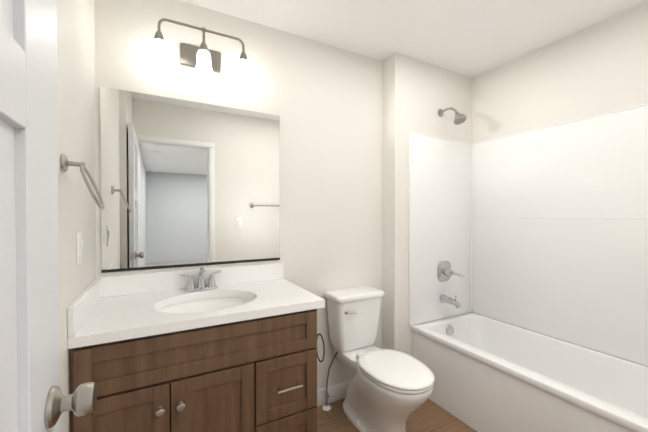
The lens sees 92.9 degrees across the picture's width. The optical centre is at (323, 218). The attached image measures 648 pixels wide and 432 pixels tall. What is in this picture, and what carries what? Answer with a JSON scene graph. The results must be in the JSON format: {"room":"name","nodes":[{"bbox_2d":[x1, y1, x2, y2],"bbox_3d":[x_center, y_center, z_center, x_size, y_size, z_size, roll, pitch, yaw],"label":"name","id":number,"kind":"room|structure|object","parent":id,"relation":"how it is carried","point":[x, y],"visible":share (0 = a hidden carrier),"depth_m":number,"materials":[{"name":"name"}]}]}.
{"room":"bathroom","nodes":[
{"label":"bathroom","id":0,"kind":"room"},
{"bbox_2d":[56,0,96,431],"bbox_3d":[-0.697,0.060,0.637,0.100,2.446,1.892,0,1,-28],"label":"wall","id":1,"kind":"structure","parent":0,"point":[76,89],"depth_m":1.10,"materials":[{"name":"paint"}]},
{"bbox_2d":[0,0,96,431],"bbox_3d":[-0.331,0.269,0.287,0.108,2.017,0.704,0,1,-28],"label":"door","id":2,"kind":"structure","parent":1,"relation":"in","point":[33,398],"depth_m":0.46,"materials":[{"name":"white paint"}]},
{"bbox_2d":[76,232,82,264],"bbox_3d":[-0.911,0.110,1.152,0.013,0.117,0.070,0,1,-28],"label":"light switch","id":3,"kind":"object","parent":1,"relation":"attached to","point":[79,245],"visible":0.96,"depth_m":1.14,"materials":[{"name":"white plastic"}]},
{"bbox_2d":[60,154,104,209],"bbox_3d":[-0.771,-0.116,0.988,0.106,0.174,0.148,0,1,-28],"label":"towel ring","id":4,"kind":"object","parent":1,"relation":"attached to","point":[65,163],"visible":1,"depth_m":0.96,"materials":[{"name":"silver metal"}]},
{"bbox_2d":[94,0,382,389],"bbox_3d":[-0.399,0.044,1.930,1.856,2.446,0.100,0,1,-28],"label":"wall","id":5,"kind":"structure","parent":0,"point":[323,101],"depth_m":2.00,"materials":[{"name":"paint"}]},
{"bbox_2d":[100,87,279,272],"bbox_3d":[-0.681,-0.191,1.712,0.915,0.903,0.009,0,1,-28],"label":"mirror","id":6,"kind":"object","parent":5,"relation":"attached to","point":[185,183],"visible":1,"depth_m":1.67,"materials":[{"name":"clear glass"}]},
{"bbox_2d":[150,18,250,80],"bbox_3d":[-0.643,-0.884,1.635,0.492,0.215,0.165,0,1,-28],"label":"sconce","id":7,"kind":"object","parent":5,"relation":"attached to","point":[203,57],"visible":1,"depth_m":1.65,"materials":[{"name":"silver metal"}]},
{"bbox_2d":[317,380,349,406],"bbox_3d":[0.082,1.210,2.138,0.826,0.110,0.016,0,1,-28],"label":"baseboard","id":8,"kind":"structure","parent":5,"relation":"attached to","point":[336,392],"depth_m":2.10,"materials":[{"name":"white paint"}]},
{"bbox_2d":[317,398,476,431],"bbox_3d":[0.466,1.300,1.338,2.800,0.050,1.992,0,1,-28],"label":"floor","id":9,"kind":"structure","parent":0,"point":[428,415],"depth_m":1.92,"materials":[{"name":"brown wood"}]},
{"bbox_2d":[69,309,324,431],"bbox_3d":[-0.543,0.846,1.466,0.950,0.854,0.594,0,1,-28],"label":"bathroom vanity","id":10,"kind":"object","parent":9,"relation":"on","point":[256,375],"visible":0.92,"depth_m":1.22,"materials":[{"name":"brown wood"}]},
{"bbox_2d":[67,263,324,348],"bbox_3d":[-0.548,0.422,1.476,0.954,0.278,0.564,0,1,-28],"label":"countertop","id":11,"kind":"structure","parent":10,"relation":"on","point":[104,309],"depth_m":1.44,"materials":[{"name":"stone"}]},
{"bbox_2d":[180,267,220,291],"bbox_3d":[-0.637,0.320,1.617,0.207,0.121,0.150,0,1,-28],"label":"faucet","id":12,"kind":"object","parent":11,"relation":"on","point":[201,285],"visible":1,"depth_m":1.64,"materials":[{"name":"silver metal"}]},
{"bbox_2d":[322,286,434,431],"bbox_3d":[0.322,0.881,1.850,0.404,0.775,0.734,0,1,-28],"label":"toilet","id":13,"kind":"object","parent":9,"relation":"on","point":[389,390],"visible":0.98,"depth_m":1.83,"materials":[{"name":"white ceramic"}]},
{"bbox_2d":[411,312,647,431],"bbox_3d":[1.311,1.034,1.785,0.684,0.470,1.522,0,1,-28],"label":"bathtub","id":14,"kind":"object","parent":9,"relation":"on","point":[492,374],"visible":0.98,"depth_m":1.81,"materials":[{"name":"white ceramic"}]},
{"bbox_2d":[181,0,647,77],"bbox_3d":[1.848,-1.165,-1.246,2.800,0.050,7.800,0,1,-28],"label":"ceiling","id":15,"kind":"structure","parent":0,"point":[472,38],"depth_m":1.86,"materials":[{"name":"white paint"}]},
{"bbox_2d":[382,53,471,356],"bbox_3d":[0.866,0.037,2.535,0.944,2.446,0.240,0,1,-28],"label":"wall","id":16,"kind":"structure","parent":0,"point":[418,95],"depth_m":2.27,"materials":[{"name":"paint"}]},
{"bbox_2d":[438,107,466,124],"bbox_3d":[0.967,-0.778,2.316,0.094,0.159,0.224,0,1,-28],"label":"shower head","id":17,"kind":"object","parent":16,"relation":"attached to","point":[460,118],"visible":0.98,"depth_m":2.27},
{"bbox_2d":[472,1,647,364],"bbox_3d":[1.711,0.045,1.860,0.100,2.446,1.752,0,1,-28],"label":"wall","id":18,"kind":"structure","parent":0,"point":[599,68],"depth_m":1.98,"materials":[{"name":"paint"}]},
{"bbox_2d":[408,103,647,365],"bbox_3d":[1.299,0.084,1.767,0.712,1.429,1.522,0,1,-28],"label":"wall panel","id":19,"kind":"object","parent":18,"relation":"attached to","point":[543,230],"visible":1,"depth_m":2.11,"materials":[{"name":"white plastic"}]},
{"bbox_2d":[440,294,461,308],"bbox_3d":[0.981,0.631,2.365,0.068,0.094,0.165,0,1,-28],"label":"tub spout","id":20,"kind":"object","parent":19,"relation":"attached to","point":[444,298],"visible":1,"depth_m":2.35,"materials":[{"name":"silver metal"}]},
{"bbox_2d":[438,261,463,281],"bbox_3d":[0.990,0.417,2.366,0.144,0.160,0.168,0,1,-28],"label":"tub valve","id":21,"kind":"object","parent":19,"relation":"attached to","point":[445,272],"visible":1,"depth_m":2.41,"materials":[{"name":"silver metal"}]}
]}

